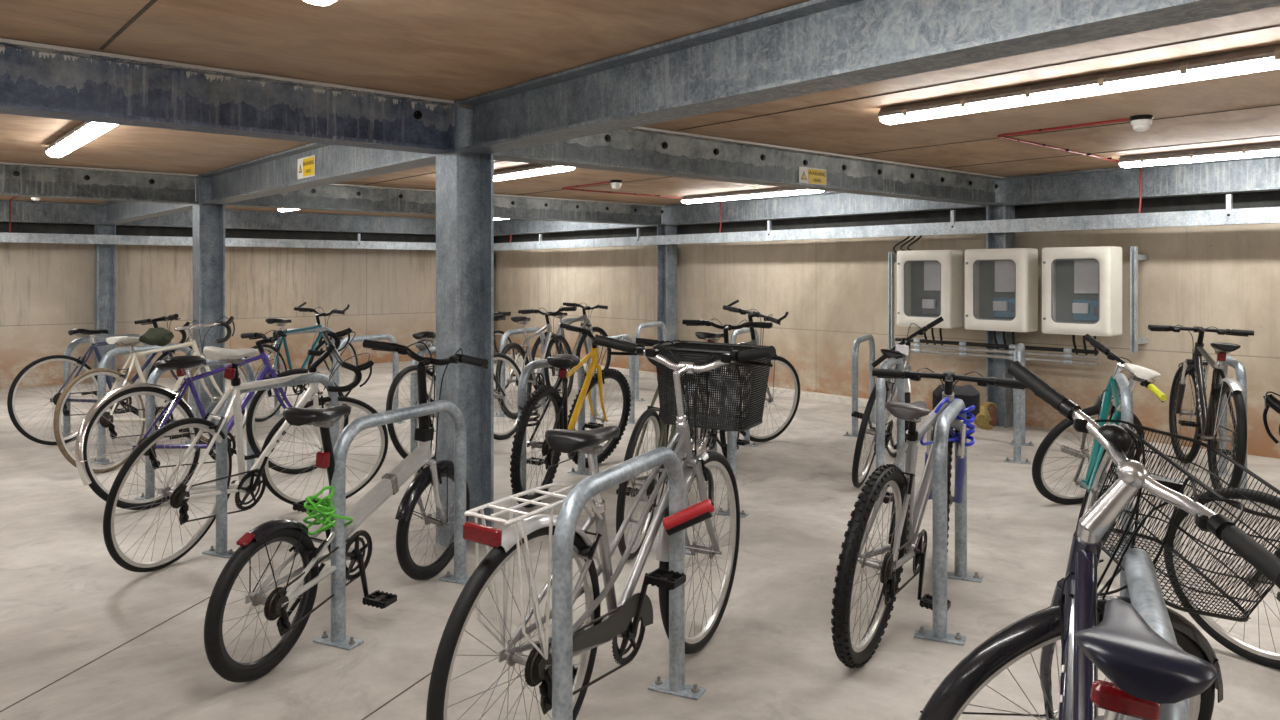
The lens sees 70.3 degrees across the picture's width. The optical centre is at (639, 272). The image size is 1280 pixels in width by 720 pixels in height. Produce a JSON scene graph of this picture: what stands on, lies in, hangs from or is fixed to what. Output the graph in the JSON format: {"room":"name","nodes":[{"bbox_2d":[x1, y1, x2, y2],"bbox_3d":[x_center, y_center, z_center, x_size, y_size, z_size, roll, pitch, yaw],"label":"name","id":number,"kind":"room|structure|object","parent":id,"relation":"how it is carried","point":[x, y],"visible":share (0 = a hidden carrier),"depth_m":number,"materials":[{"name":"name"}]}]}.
{"room":"bicycle parking garage","nodes":[
{"label":"bicycle parking garage","id":0,"kind":"room"},
{"bbox_2d":[0,242,435,388],"bbox_3d":[-6.990,0.246,10.552,11.930,2.108,0.300,0,0,-41],"label":"wall","id":1,"kind":"structure","parent":0,"point":[47,289],"depth_m":11.50,"materials":[{"name":"wood"}]},
{"bbox_2d":[0,222,435,242],"bbox_3d":[-6.884,-0.625,10.429,11.870,0.360,0.020,0,0,-41],"label":"wall strip","id":2,"kind":"object","parent":1,"relation":"attached to","point":[16,227],"depth_m":11.77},
{"bbox_2d":[0,360,1279,719],"bbox_3d":[-1.762,1.400,4.471,12.530,0.200,16.338,0,0,-41],"label":"floor","id":3,"kind":"structure","parent":0,"point":[65,602],"depth_m":3.80,"materials":[{"name":"concrete"}]},
{"bbox_2d":[7,314,192,444],"bbox_3d":[-4.134,0.817,7.339,0.589,0.967,1.631,0,0,14],"label":"bicycle","id":4,"kind":"object","parent":3,"relation":"on","point":[81,363],"visible":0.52,"depth_m":7.04,"materials":[{"name":"metal"}]},
{"bbox_2d":[94,224,115,382],"bbox_3d":[-6.319,0.365,10.746,0.190,1.870,0.190,0,0,-41],"label":"column","id":5,"kind":"structure","parent":3,"relation":"on","point":[104,254],"depth_m":10.74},
{"bbox_2d":[0,232,435,249],"bbox_3d":[-6.816,-0.441,10.122,11.532,0.208,0.078,0,0,-41],"label":"cable tray","id":6,"kind":"object","parent":5,"relation":"attached to","point":[4,237],"visible":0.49,"depth_m":11.16,"materials":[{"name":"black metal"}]},
{"bbox_2d":[0,597,209,711],"bbox_3d":[-1.818,1.299,3.123,0.006,0.001,1.256,0,0,10],"label":"joint","id":7,"kind":"object","parent":3,"relation":"on","point":[208,597],"visible":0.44,"depth_m":3.06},
{"bbox_2d":[62,334,151,436],"bbox_3d":[-4.411,0.910,7.562,0.170,0.780,0.787,0,0,25],"label":"stand","id":8,"kind":"object","parent":3,"relation":"on","point":[67,421],"visible":0.38,"depth_m":7.25,"materials":[{"name":"metal"}]},
{"bbox_2d":[90,343,195,464],"bbox_3d":[-3.536,0.910,6.553,0.170,0.780,0.787,0,0,25],"label":"stand","id":9,"kind":"object","parent":3,"relation":"on","point":[108,356],"visible":0.64,"depth_m":6.25,"materials":[{"name":"metal"}]},
{"bbox_2d":[53,316,246,472],"bbox_3d":[-3.351,0.813,6.436,0.468,0.974,1.684,0,0,8],"label":"bicycle","id":10,"kind":"object","parent":3,"relation":"on","point":[123,377],"visible":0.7,"depth_m":6.20,"materials":[{"name":"metal"}]},
{"bbox_2d":[139,327,173,345],"bbox_3d":[-3.321,0.439,6.252,0.246,0.130,0.196,0,0,-41],"label":"seat","id":11,"kind":"object","parent":10,"relation":"on","point":[160,336],"visible":1,"depth_m":6.20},
{"bbox_2d":[134,357,257,499],"bbox_3d":[-2.661,0.910,5.543,0.170,0.780,0.787,0,0,25],"label":"stand","id":12,"kind":"object","parent":3,"relation":"on","point":[155,375],"visible":0.44,"depth_m":5.22,"materials":[{"name":"metal"}]},
{"bbox_2d":[193,175,224,429],"bbox_3d":[-3.588,0.251,7.569,0.200,2.098,0.200,0,0,-41],"label":"column","id":13,"kind":"structure","parent":3,"relation":"on","point":[208,219],"depth_m":7.56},
{"bbox_2d":[75,329,348,509],"bbox_3d":[-2.539,0.827,5.486,0.570,0.951,1.675,0,0,22],"label":"bicycle","id":14,"kind":"object","parent":3,"relation":"on","point":[181,364],"visible":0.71,"depth_m":5.26,"materials":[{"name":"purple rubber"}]},
{"bbox_2d":[103,327,387,571],"bbox_3d":[-1.884,0.799,4.467,0.618,1.003,1.621,0,0,37],"label":"bicycle","id":15,"kind":"object","parent":3,"relation":"on","point":[179,495],"visible":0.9,"depth_m":4.23,"materials":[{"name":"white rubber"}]},
{"bbox_2d":[224,366,235,379],"bbox_3d":[-1.878,0.458,4.160,0.045,0.055,0.030,12,4,18],"label":"light","id":16,"kind":"object","parent":15,"relation":"on","point":[230,372],"depth_m":4.15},
{"bbox_2d":[202,373,338,557],"bbox_3d":[-1.786,0.910,4.532,0.170,0.780,0.787,0,0,25],"label":"stand","id":17,"kind":"object","parent":3,"relation":"on","point":[221,550],"visible":0.6,"depth_m":4.20,"materials":[{"name":"metal"}]},
{"bbox_2d":[238,302,357,421],"bbox_3d":[-3.102,0.793,8.452,0.606,1.014,1.636,0,0,2],"label":"bicycle","id":18,"kind":"object","parent":3,"relation":"on","point":[309,358],"visible":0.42,"depth_m":8.39,"materials":[{"name":"metal"}]},
{"bbox_2d":[274,327,334,416],"bbox_3d":[-3.156,0.910,8.611,0.170,0.780,0.787,0,0,25],"label":"stand","id":19,"kind":"object","parent":3,"relation":"on","point":[319,329],"visible":0.3,"depth_m":8.48,"materials":[{"name":"metal"}]},
{"bbox_2d":[204,339,487,682],"bbox_3d":[-1.070,0.788,3.425,0.580,1.024,1.421,0,0,37],"label":"bicycle","id":20,"kind":"object","parent":3,"relation":"on","point":[291,531],"visible":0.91,"depth_m":3.13,"materials":[{"name":"black rubber"}]},
{"bbox_2d":[315,451,329,468],"bbox_3d":[-1.094,0.644,3.136,0.045,0.055,0.030,5,2,19],"label":"light","id":21,"kind":"object","parent":20,"relation":"on","point":[322,457],"depth_m":3.12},
{"bbox_2d":[303,486,352,534],"bbox_3d":[-1.071,0.821,3.125,0.158,0.159,0.106,0,0,-41],"label":"lock","id":22,"kind":"object","parent":20,"relation":"attached to","point":[325,512],"visible":0.98,"depth_m":3.10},
{"bbox_2d":[333,334,405,422],"bbox_3d":[-2.281,0.910,7.601,0.170,0.780,0.787,0,0,25],"label":"stand","id":23,"kind":"object","parent":3,"relation":"on","point":[388,337],"visible":0.34,"depth_m":7.67,"materials":[{"name":"metal"}]},
{"bbox_2d":[313,400,469,649],"bbox_3d":[-0.911,0.910,3.522,0.170,0.780,0.787,0,0,25],"label":"stand","id":24,"kind":"object","parent":3,"relation":"on","point":[337,638],"visible":0.87,"depth_m":3.25,"materials":[{"name":"metal"}]},
{"bbox_2d":[361,672,431,719],"bbox_3d":[-0.743,1.299,2.800,0.006,0.001,0.605,0,0,23],"label":"joint","id":25,"kind":"object","parent":3,"relation":"on","point":[431,672],"visible":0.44,"depth_m":2.79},
{"bbox_2d":[401,346,435,460],"bbox_3d":[-1.406,0.910,6.591,0.170,0.780,0.787,0,0,25],"label":"stand","id":26,"kind":"object","parent":3,"relation":"on","point":[413,400],"visible":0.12,"depth_m":6.25,"materials":[{"name":"metal"}]},
{"bbox_2d":[386,314,520,465],"bbox_3d":[-1.332,0.803,6.657,0.582,0.996,1.650,0,0,9],"label":"bicycle","id":27,"kind":"object","parent":3,"relation":"on","point":[424,335],"visible":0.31,"depth_m":6.32,"materials":[{"name":"black rubber"}]},
{"bbox_2d":[436,102,493,546],"bbox_3d":[-0.844,0.251,4.378,0.200,2.098,0.200,0,0,-41],"label":"column","id":28,"kind":"structure","parent":3,"relation":"on","point":[464,180],"depth_m":4.37,"materials":[{"name":"metal"}]},
{"bbox_2d":[424,311,514,401],"bbox_3d":[-1.698,0.854,9.419,0.599,0.893,1.650,0,0,9],"label":"bicycle","id":29,"kind":"object","parent":3,"relation":"on","point":[496,332],"visible":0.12,"depth_m":9.87,"materials":[{"name":"metal"}]},
{"bbox_2d":[494,327,552,417],"bbox_3d":[-1.096,0.910,8.568,0.170,0.780,0.787,0,0,25],"label":"stand","id":30,"kind":"object","parent":3,"relation":"on","point":[507,333],"visible":0.61,"depth_m":8.34,"materials":[{"name":"metal"}]},
{"bbox_2d":[495,306,576,418],"bbox_3d":[-0.918,0.812,8.605,0.597,0.977,1.644,0,0,2],"label":"bicycle","id":31,"kind":"object","parent":3,"relation":"on","point":[546,352],"visible":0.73,"depth_m":8.50,"materials":[{"name":"metal"}]},
{"bbox_2d":[507,356,589,496],"bbox_3d":[-0.531,0.910,5.582,0.170,0.780,0.787,0,0,25],"label":"stand","id":32,"kind":"object","parent":3,"relation":"on","point":[522,384],"visible":0.59,"depth_m":5.33,"materials":[{"name":"metal"}]},
{"bbox_2d":[517,399,540,426],"bbox_3d":[-0.643,0.813,5.270,0.145,0.174,0.114,0,0,-41],"label":"lock","id":33,"kind":"object","parent":32,"relation":"attached to","point":[538,404],"visible":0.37,"depth_m":5.24,"materials":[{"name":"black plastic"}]},
{"bbox_2d":[510,323,630,507],"bbox_3d":[-0.345,0.817,5.556,0.579,0.978,1.691,0,0,14],"label":"bicycle","id":34,"kind":"object","parent":3,"relation":"on","point":[564,362],"visible":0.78,"depth_m":5.36,"materials":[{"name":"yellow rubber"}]},
{"bbox_2d":[531,302,610,389],"bbox_3d":[-0.752,0.821,10.064,0.612,0.958,1.700,0,0,25],"label":"bicycle","id":35,"kind":"object","parent":3,"relation":"on","point":[581,339],"visible":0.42,"depth_m":10.25,"materials":[{"name":"metal"}]},
{"bbox_2d":[557,317,590,388],"bbox_3d":[-0.759,0.910,10.607,0.170,0.780,0.787,0,0,25],"label":"stand","id":36,"kind":"object","parent":3,"relation":"on","point":[566,320],"visible":0.27,"depth_m":10.59,"materials":[{"name":"metal"}]},
{"bbox_2d":[426,334,775,719],"bbox_3d":[-0.066,0.753,2.733,0.604,1.095,1.644,0,0,45],"label":"bicycle","id":37,"kind":"object","parent":3,"relation":"on","point":[680,358],"visible":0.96,"depth_m":2.58,"materials":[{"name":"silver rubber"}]},
{"bbox_2d":[463,522,501,547],"bbox_3d":[-0.363,0.601,2.090,0.105,0.040,0.022,3,2,30],"label":"light","id":38,"kind":"object","parent":37,"relation":"on","point":[473,532],"depth_m":2.08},
{"bbox_2d":[653,341,771,430],"bbox_3d":[0.249,0.386,3.159,0.387,0.276,0.425,0,0,-41],"label":"basket","id":39,"kind":"object","parent":37,"relation":"on","point":[698,357],"depth_m":3.06,"materials":[{"name":"black metal"}]},
{"bbox_2d":[590,334,635,428],"bbox_3d":[-0.221,0.910,7.558,0.170,0.780,0.787,0,0,25],"label":"stand","id":40,"kind":"object","parent":3,"relation":"on","point":[626,337],"visible":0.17,"depth_m":7.86,"materials":[{"name":"metal"}]},
{"bbox_2d":[552,447,705,719],"bbox_3d":[-0.036,0.910,2.513,0.170,0.780,0.787,0,0,25],"label":"stand","id":41,"kind":"object","parent":3,"relation":"on","point":[580,494],"visible":0.99,"depth_m":2.30,"materials":[{"name":"metal"}]},
{"bbox_2d":[663,466,713,535],"bbox_3d":[0.158,0.720,2.901,0.158,0.160,0.335,0,0,4],"label":"lock","id":42,"kind":"object","parent":41,"relation":"hanging from","point":[699,512],"visible":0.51,"depth_m":2.75,"materials":[{"name":"red plastic"}]},
{"bbox_2d":[634,321,666,400],"bbox_3d":[0.116,0.910,9.597,0.170,0.780,0.787,0,0,25],"label":"stand","id":43,"kind":"object","parent":3,"relation":"on","point":[659,323],"visible":0.63,"depth_m":9.27,"materials":[{"name":"metal"}]},
{"bbox_2d":[616,338,702,559],"bbox_3d":[0.110,0.828,4.676,0.594,0.945,1.638,0,0,32],"label":"bicycle","id":44,"kind":"object","parent":3,"relation":"on","point":[660,428],"visible":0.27,"depth_m":4.20,"materials":[{"name":"black metal"}]},
{"bbox_2d":[657,225,676,379],"bbox_3d":[0.326,0.365,10.935,0.170,1.870,0.170,0,0,-41],"label":"column","id":45,"kind":"structure","parent":3,"relation":"on","point":[666,254],"depth_m":10.91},
{"bbox_2d":[676,372,748,555],"bbox_3d":[0.344,0.910,4.572,0.170,0.780,0.787,0,0,25],"label":"stand","id":46,"kind":"object","parent":3,"relation":"on","point":[731,435],"visible":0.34,"depth_m":4.87,"materials":[{"name":"metal"}]},
{"bbox_2d":[666,319,772,458],"bbox_3d":[0.405,0.807,5.917,0.583,0.986,1.639,0,0,37],"label":"bicycle","id":47,"kind":"object","parent":3,"relation":"on","point":[711,434],"visible":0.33,"depth_m":6.11,"materials":[{"name":"metal"}]},
{"bbox_2d":[659,300,799,449],"bbox_3d":[0.716,0.751,6.487,0.576,1.098,1.640,0,0,27],"label":"bicycle","id":48,"kind":"object","parent":3,"relation":"on","point":[699,334],"visible":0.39,"depth_m":6.90,"materials":[{"name":"metal"}]},
{"bbox_2d":[710,367,758,451],"bbox_3d":[0.654,0.910,6.548,0.170,0.780,0.787,0,0,25],"label":"stand","id":49,"kind":"object","parent":3,"relation":"on","point":[747,437],"visible":0.12,"depth_m":6.84,"materials":[{"name":"metal"}]},
{"bbox_2d":[730,328,765,405],"bbox_3d":[0.991,0.910,8.586,0.170,0.780,0.787,0,0,25],"label":"stand","id":50,"kind":"object","parent":3,"relation":"on","point":[737,332],"visible":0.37,"depth_m":8.43,"materials":[{"name":"metal"}]},
{"bbox_2d":[843,334,875,436],"bbox_3d":[1.866,0.910,7.577,0.170,0.780,0.787,0,0,25],"label":"stand","id":51,"kind":"object","parent":3,"relation":"on","point":[869,337],"visible":0.71,"depth_m":7.25,"materials":[{"name":"metal"}]},
{"bbox_2d":[876,358,904,502],"bbox_3d":[1.529,0.910,5.537,0.170,0.780,0.787,0,0,25],"label":"stand","id":52,"kind":"object","parent":3,"relation":"on","point":[880,382],"visible":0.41,"depth_m":5.21,"materials":[{"name":"metal"}]},
{"bbox_2d":[851,316,943,486],"bbox_3d":[1.676,0.799,5.938,0.495,1.010,1.678,0,0,25],"label":"bicycle","id":53,"kind":"object","parent":3,"relation":"on","point":[890,383],"visible":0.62,"depth_m":5.73,"materials":[{"name":"metal"}]},
{"bbox_2d":[895,344,908,355],"bbox_3d":[1.700,0.499,5.900,0.092,0.074,0.022,0,0,0],"label":"plate","id":54,"kind":"object","parent":53,"relation":"attached to","point":[904,349],"visible":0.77,"depth_m":5.89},
{"bbox_2d":[831,367,1027,667],"bbox_3d":[1.019,0.853,3.490,1.622,0.908,0.561,0,0,-44],"label":"bicycle","id":55,"kind":"object","parent":3,"relation":"on","point":[907,514],"visible":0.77,"depth_m":3.17,"materials":[{"name":"black rubber"}]},
{"bbox_2d":[933,384,979,418],"bbox_3d":[1.397,0.569,4.020,0.190,0.150,0.130,0,0,0],"label":"pouch","id":56,"kind":"object","parent":55,"relation":"on","point":[970,395],"visible":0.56,"depth_m":3.97,"materials":[{"name":"black fabric"}]},
{"bbox_2d":[914,399,982,645],"bbox_3d":[1.219,0.910,3.562,0.170,0.780,0.787,0,0,25],"label":"stand","id":57,"kind":"object","parent":3,"relation":"on","point":[939,633],"visible":0.92,"depth_m":3.23,"materials":[{"name":"metal"}]},
{"bbox_2d":[920,398,974,445],"bbox_3d":[1.241,0.625,3.644,0.140,0.269,0.572,0,0,27],"label":"lock","id":58,"kind":"object","parent":57,"relation":"attached to","point":[967,422],"visible":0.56,"depth_m":3.77,"materials":[{"name":"blue plastic"}]},
{"bbox_2d":[974,402,996,429],"bbox_3d":[2.867,1.200,7.604,0.224,0.248,0.201,0,0,-41],"label":"sack","id":59,"kind":"object","parent":3,"relation":"on","point":[982,419],"visible":0.66,"depth_m":7.53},
{"bbox_2d":[987,403,996,426],"bbox_3d":[2.916,1.189,7.561,0.116,0.210,0.106,0,0,-41],"label":"bottle","id":60,"kind":"object","parent":3,"relation":"on","point":[991,408],"visible":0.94,"depth_m":7.52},
{"bbox_2d":[986,205,1014,427],"bbox_3d":[3.070,0.365,7.743,0.170,1.870,0.170,0,0,-41],"label":"column","id":61,"kind":"structure","parent":3,"relation":"on","point":[1002,397],"depth_m":7.74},
{"bbox_2d":[494,194,1279,250],"bbox_3d":[2.649,-0.441,8.020,0.078,0.208,15.268,0,0,-41],"label":"cable tray","id":62,"kind":"object","parent":61,"relation":"attached to","point":[1265,215],"visible":0.97,"depth_m":7.87,"materials":[{"name":"grey metal"}]},
{"bbox_2d":[895,343,1098,359],"bbox_3d":[2.952,0.655,7.690,0.075,0.041,1.796,0,0,-41],"label":"conduit","id":63,"kind":"object","parent":61,"relation":"attached to","point":[915,345],"visible":0.85,"depth_m":7.57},
{"bbox_2d":[895,338,1098,353],"bbox_3d":[2.952,0.610,7.690,0.075,0.041,1.796,0,0,-41],"label":"conduit","id":64,"kind":"object","parent":61,"relation":"attached to","point":[915,340],"visible":0.92,"depth_m":7.58,"materials":[{"name":"grey metal"}]},
{"bbox_2d":[965,248,1037,349],"bbox_3d":[2.979,0.220,7.521,0.225,0.839,0.528,0,0,-41],"label":"meter box","id":65,"kind":"object","parent":61,"relation":"attached to","point":[1001,285],"visible":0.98,"depth_m":7.50,"materials":[{"name":"beige plastic"}]},
{"bbox_2d":[910,348,1098,365],"bbox_3d":[2.952,0.700,7.690,0.075,0.041,1.796,0,0,-41],"label":"conduit","id":66,"kind":"object","parent":61,"relation":"attached to","point":[915,350],"visible":0.84,"depth_m":7.56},
{"bbox_2d":[1004,343,1033,463],"bbox_3d":[2.741,0.910,6.566,0.170,0.780,0.787,0,0,25],"label":"stand","id":67,"kind":"object","parent":3,"relation":"on","point":[1018,440],"visible":0.91,"depth_m":6.24,"materials":[{"name":"metal"}]},
{"bbox_2d":[918,361,1279,719],"bbox_3d":[0.640,0.745,1.449,0.674,1.109,1.570,0,0,40],"label":"bicycle","id":68,"kind":"object","parent":3,"relation":"on","point":[1145,671],"visible":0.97,"depth_m":1.69,"materials":[{"name":"metal"}]},
{"bbox_2d":[1090,680,1160,719],"bbox_3d":[0.636,0.560,1.191,0.080,0.030,0.030,8,3,21],"label":"light","id":69,"kind":"object","parent":68,"relation":"attached to","point":[1105,695],"depth_m":1.18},
{"bbox_2d":[1096,423,1279,621],"bbox_3d":[1.083,0.486,1.776,0.378,0.355,0.404,0,0,-41],"label":"basket","id":70,"kind":"object","parent":68,"relation":"on","point":[1116,440],"depth_m":1.74,"materials":[{"name":"black metal"}]},
{"bbox_2d":[1032,334,1166,542],"bbox_3d":[2.277,0.818,4.458,0.589,0.967,1.558,0,0,19],"label":"bicycle","id":71,"kind":"object","parent":3,"relation":"on","point":[1099,459],"visible":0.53,"depth_m":4.73,"materials":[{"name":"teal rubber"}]},
{"bbox_2d":[1106,373,1143,554],"bbox_3d":[2.404,0.910,4.527,0.170,0.780,0.787,0,0,25],"label":"stand","id":72,"kind":"object","parent":3,"relation":"on","point":[1126,398],"visible":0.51,"depth_m":4.21,"materials":[{"name":"metal"}]},
{"bbox_2d":[1120,548,1188,719],"bbox_3d":[0.839,0.910,1.502,0.170,0.780,0.787,0,0,25],"label":"stand","id":73,"kind":"object","parent":3,"relation":"on","point":[1144,592],"visible":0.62,"depth_m":1.48,"materials":[{"name":"metal"}]},
{"bbox_2d":[1148,325,1253,488],"bbox_3d":[3.530,0.823,5.769,0.588,0.955,1.640,0,0,36],"label":"bicycle","id":74,"kind":"object","parent":3,"relation":"on","point":[1206,424],"visible":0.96,"depth_m":5.60,"materials":[{"name":"metal"}]},
{"bbox_2d":[1164,391,1279,669],"bbox_3d":[1.959,0.812,2.464,0.495,0.979,1.521,0,0,11],"label":"bicycle","id":75,"kind":"object","parent":3,"relation":"on","point":[1249,652],"visible":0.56,"depth_m":3.05,"materials":[{"name":"black rubber"}]},
{"bbox_2d":[1208,355,1246,488],"bbox_3d":[3.616,0.910,5.556,0.170,0.780,0.787,0,0,25],"label":"stand","id":76,"kind":"object","parent":3,"relation":"on","point":[1239,368],"visible":0.41,"depth_m":5.53,"materials":[{"name":"metal"}]},
{"bbox_2d":[0,0,1279,218],"bbox_3d":[-1.762,-0.908,4.471,12.530,0.200,16.338,0,0,-41],"label":"ceiling","id":77,"kind":"structure","parent":0,"point":[454,50],"depth_m":3.78,"materials":[{"name":"wood"}]},
{"bbox_2d":[44,121,116,156],"bbox_3d":[-3.111,-0.768,5.066,0.118,0.078,1.800,0,0,-41],"label":"ceiling light","id":78,"kind":"object","parent":77,"relation":"attached to","point":[85,132],"visible":0.76,"depth_m":5.01,"materials":[{"name":"white"}]},
{"bbox_2d":[0,162,197,203],"bbox_3d":[-6.123,-0.687,5.390,6.475,0.234,0.170,0,0,-41],"label":"beam","id":79,"kind":"structure","parent":77,"relation":"attached to","point":[16,179],"depth_m":7.02,"materials":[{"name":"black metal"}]},
{"bbox_2d":[99,0,156,49],"bbox_3d":[-0.676,-0.806,1.806,0.012,0.003,3.880,0,0,-41],"label":"joint","id":80,"kind":"object","parent":77,"relation":"attached to","point":[151,2],"visible":1,"depth_m":2.93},
{"bbox_2d":[99,201,192,224],"bbox_3d":[-4.944,-0.687,9.146,0.170,0.234,3.979,0,0,-41],"label":"beam","id":81,"kind":"structure","parent":77,"relation":"attached to","point":[118,212],"depth_m":9.51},
{"bbox_2d":[0,200,435,234],"bbox_3d":[-6.882,-0.687,10.236,11.642,0.234,0.170,0,0,-41],"label":"beam","id":82,"kind":"structure","parent":77,"relation":"attached to","point":[21,211],"depth_m":11.75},
{"bbox_2d":[0,38,454,153],"bbox_3d":[-3.376,-0.687,2.201,6.481,0.234,0.170,0,0,-41],"label":"beam","id":83,"kind":"structure","parent":77,"relation":"attached to","point":[37,79],"depth_m":3.61,"materials":[{"name":"black metal"}]},
{"bbox_2d":[201,143,435,203],"bbox_3d":[-2.216,-0.687,5.974,0.170,0.234,4.029,0,0,-41],"label":"beam","id":84,"kind":"structure","parent":77,"relation":"attached to","point":[277,173],"depth_m":5.92,"materials":[{"name":"metal"}]},
{"bbox_2d":[298,155,314,178],"bbox_3d":[-2.165,-0.685,5.897,0.006,0.135,0.300,0,0,-41],"label":"warning sign","id":85,"kind":"object","parent":84,"relation":"attached to","point":[306,165],"visible":1,"depth_m":5.89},
{"bbox_2d":[304,0,336,5],"bbox_3d":[-0.307,-0.768,1.806,0.118,0.078,1.800,0,0,-41],"label":"ceiling light","id":86,"kind":"object","parent":77,"relation":"attached to","point":[315,2],"visible":1,"depth_m":2.45,"materials":[{"name":"white"}]},
{"bbox_2d":[225,184,665,225],"bbox_3d":[-1.616,-0.687,9.265,4.991,0.234,0.170,0,0,-41],"label":"beam","id":87,"kind":"structure","parent":77,"relation":"attached to","point":[331,197],"depth_m":8.85,"materials":[{"name":"black metal"}]},
{"bbox_2d":[494,164,574,181],"bbox_3d":[-1.083,-0.768,7.140,0.118,0.078,1.800,0,0,-41],"label":"ceiling light","id":88,"kind":"object","parent":77,"relation":"attached to","point":[534,169],"visible":0.42,"depth_m":6.80,"materials":[{"name":"white"}]},
{"bbox_2d":[610,180,621,189],"bbox_3d":[-0.207,-0.768,7.932,0.108,0.080,0.108,0,0,-41],"label":"smoke detector","id":89,"kind":"object","parent":77,"relation":"attached to","point":[616,184],"visible":1,"depth_m":7.90,"materials":[{"name":"white plastic"}]},
{"bbox_2d":[562,181,721,232],"bbox_3d":[0.323,-0.623,9.033,2.255,0.369,0.858,0,0,-41],"label":"cable","id":90,"kind":"object","parent":77,"relation":"hanging from","point":[564,188],"visible":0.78,"depth_m":9.00,"materials":[{"name":"red plastic"}]},
{"bbox_2d":[494,126,1003,205],"bbox_3d":[1.128,-0.687,6.073,4.991,0.234,0.170,0,0,-41],"label":"beam","id":91,"kind":"structure","parent":77,"relation":"attached to","point":[641,150],"depth_m":5.65,"materials":[{"name":"grey metal"}]},
{"bbox_2d":[799,166,825,184],"bbox_3d":[1.157,-0.645,6.083,0.290,0.115,0.006,0,0,-41],"label":"warning sign","id":92,"kind":"object","parent":91,"relation":"attached to","point":[808,175],"visible":0.96,"depth_m":6.08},
{"bbox_2d":[681,187,822,203],"bbox_3d":[1.058,-0.768,8.915,0.118,0.078,1.800,0,0,-41],"label":"ceiling light","id":93,"kind":"object","parent":77,"relation":"attached to","point":[779,191],"visible":0.84,"depth_m":8.88,"materials":[{"name":"white"}]},
{"bbox_2d":[458,0,1279,153],"bbox_3d":[1.526,-0.687,1.622,0.170,0.234,7.090,0,0,-41],"label":"beam","id":94,"kind":"structure","parent":77,"relation":"attached to","point":[812,46],"depth_m":2.81,"materials":[{"name":"metal"}]},
{"bbox_2d":[494,155,1279,235],"bbox_3d":[2.673,-0.687,8.205,0.170,0.234,15.578,0,0,-41],"label":"beam","id":95,"kind":"structure","parent":77,"relation":"attached to","point":[1253,174],"depth_m":7.57,"materials":[{"name":"metal"}]},
{"bbox_2d":[679,25,1279,130],"bbox_3d":[2.463,-0.806,2.526,0.012,0.003,6.880,0,0,-41],"label":"joint","id":96,"kind":"object","parent":77,"relation":"attached to","point":[1276,25],"visible":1,"depth_m":3.63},
{"bbox_2d":[856,104,1279,154],"bbox_3d":[3.714,-0.806,3.602,0.012,0.003,6.880,0,0,-41],"label":"joint","id":97,"kind":"object","parent":77,"relation":"attached to","point":[1277,104],"visible":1,"depth_m":5.07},
{"bbox_2d":[997,118,1141,212],"bbox_3d":[3.136,-0.623,5.761,2.255,0.369,0.788,0,0,-41],"label":"cable","id":98,"kind":"object","parent":77,"relation":"attached to","point":[1002,136],"visible":0.85,"depth_m":5.41,"materials":[{"name":"red plastic"}]},
{"bbox_2d":[878,44,1279,124],"bbox_3d":[1.793,-0.768,3.796,0.118,0.078,1.800,0,0,-41],"label":"ceiling light","id":99,"kind":"object","parent":77,"relation":"attached to","point":[1265,58],"visible":1,"depth_m":3.67,"materials":[{"name":"white"}]},
{"bbox_2d":[946,135,1279,167],"bbox_3d":[4.586,-0.806,4.352,0.012,0.003,6.880,0,0,-41],"label":"joint","id":100,"kind":"object","parent":77,"relation":"attached to","point":[1274,135],"visible":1,"depth_m":5.94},
{"bbox_2d":[1129,114,1152,131],"bbox_3d":[2.583,-0.768,4.687,0.108,0.080,0.108,0,0,-41],"label":"smoke detector","id":101,"kind":"object","parent":77,"relation":"attached to","point":[1140,123],"visible":1,"depth_m":4.65,"materials":[{"name":"white plastic"}]},
{"bbox_2d":[1119,142,1279,167],"bbox_3d":[3.938,-0.768,5.641,0.118,0.078,1.800,0,0,-41],"label":"ceiling light","id":102,"kind":"object","parent":77,"relation":"attached to","point":[1263,149],"visible":1,"depth_m":5.91,"materials":[{"name":"white"}]},
{"bbox_2d":[494,223,1279,458],"bbox_3d":[2.875,0.246,8.458,0.300,2.108,16.338,0,0,-41],"label":"wall","id":103,"kind":"structure","parent":0,"point":[833,292],"depth_m":8.73,"materials":[{"name":"wood"}]},
{"bbox_2d":[506,354,875,406],"bbox_3d":[0.189,1.270,11.267,0.110,0.060,7.300,0,0,-41],"label":"baseboard","id":104,"kind":"structure","parent":103,"relation":"attached to","point":[803,394],"depth_m":9.45,"materials":[{"name":"concrete"}]},
{"bbox_2d":[494,191,1279,242],"bbox_3d":[2.752,-0.625,8.352,0.020,0.360,15.698,0,0,-41],"label":"wall strip","id":105,"kind":"object","parent":103,"relation":"attached to","point":[1267,198],"depth_m":8.28,"materials":[{"name":"metal"}]},
{"bbox_2d":[888,252,900,349],"bbox_3d":[2.426,0.275,8.569,0.245,0.950,0.040,0,0,-41],"label":"mounting rail","id":106,"kind":"object","parent":103,"relation":"attached to","point":[891,259],"visible":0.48,"depth_m":8.50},
{"bbox_2d":[897,250,962,344],"bbox_3d":[2.546,0.220,8.024,0.225,0.839,0.523,0,0,-41],"label":"meter box","id":107,"kind":"object","parent":103,"relation":"attached to","point":[929,282],"visible":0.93,"depth_m":8.01,"materials":[{"name":"beige plastic"}]},
{"bbox_2d":[1130,246,1147,352],"bbox_3d":[3.818,0.200,6.951,0.245,0.800,0.040,0,0,-41],"label":"mounting rail","id":108,"kind":"object","parent":103,"relation":"attached to","point":[1134,257],"visible":1,"depth_m":6.88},
{"bbox_2d":[1042,246,1121,355],"bbox_3d":[3.405,0.220,7.026,0.225,0.839,0.520,0,0,-41],"label":"meter box","id":109,"kind":"object","parent":108,"relation":"attached to","point":[1082,286],"visible":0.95,"depth_m":7.01,"materials":[{"name":"beige plastic"}]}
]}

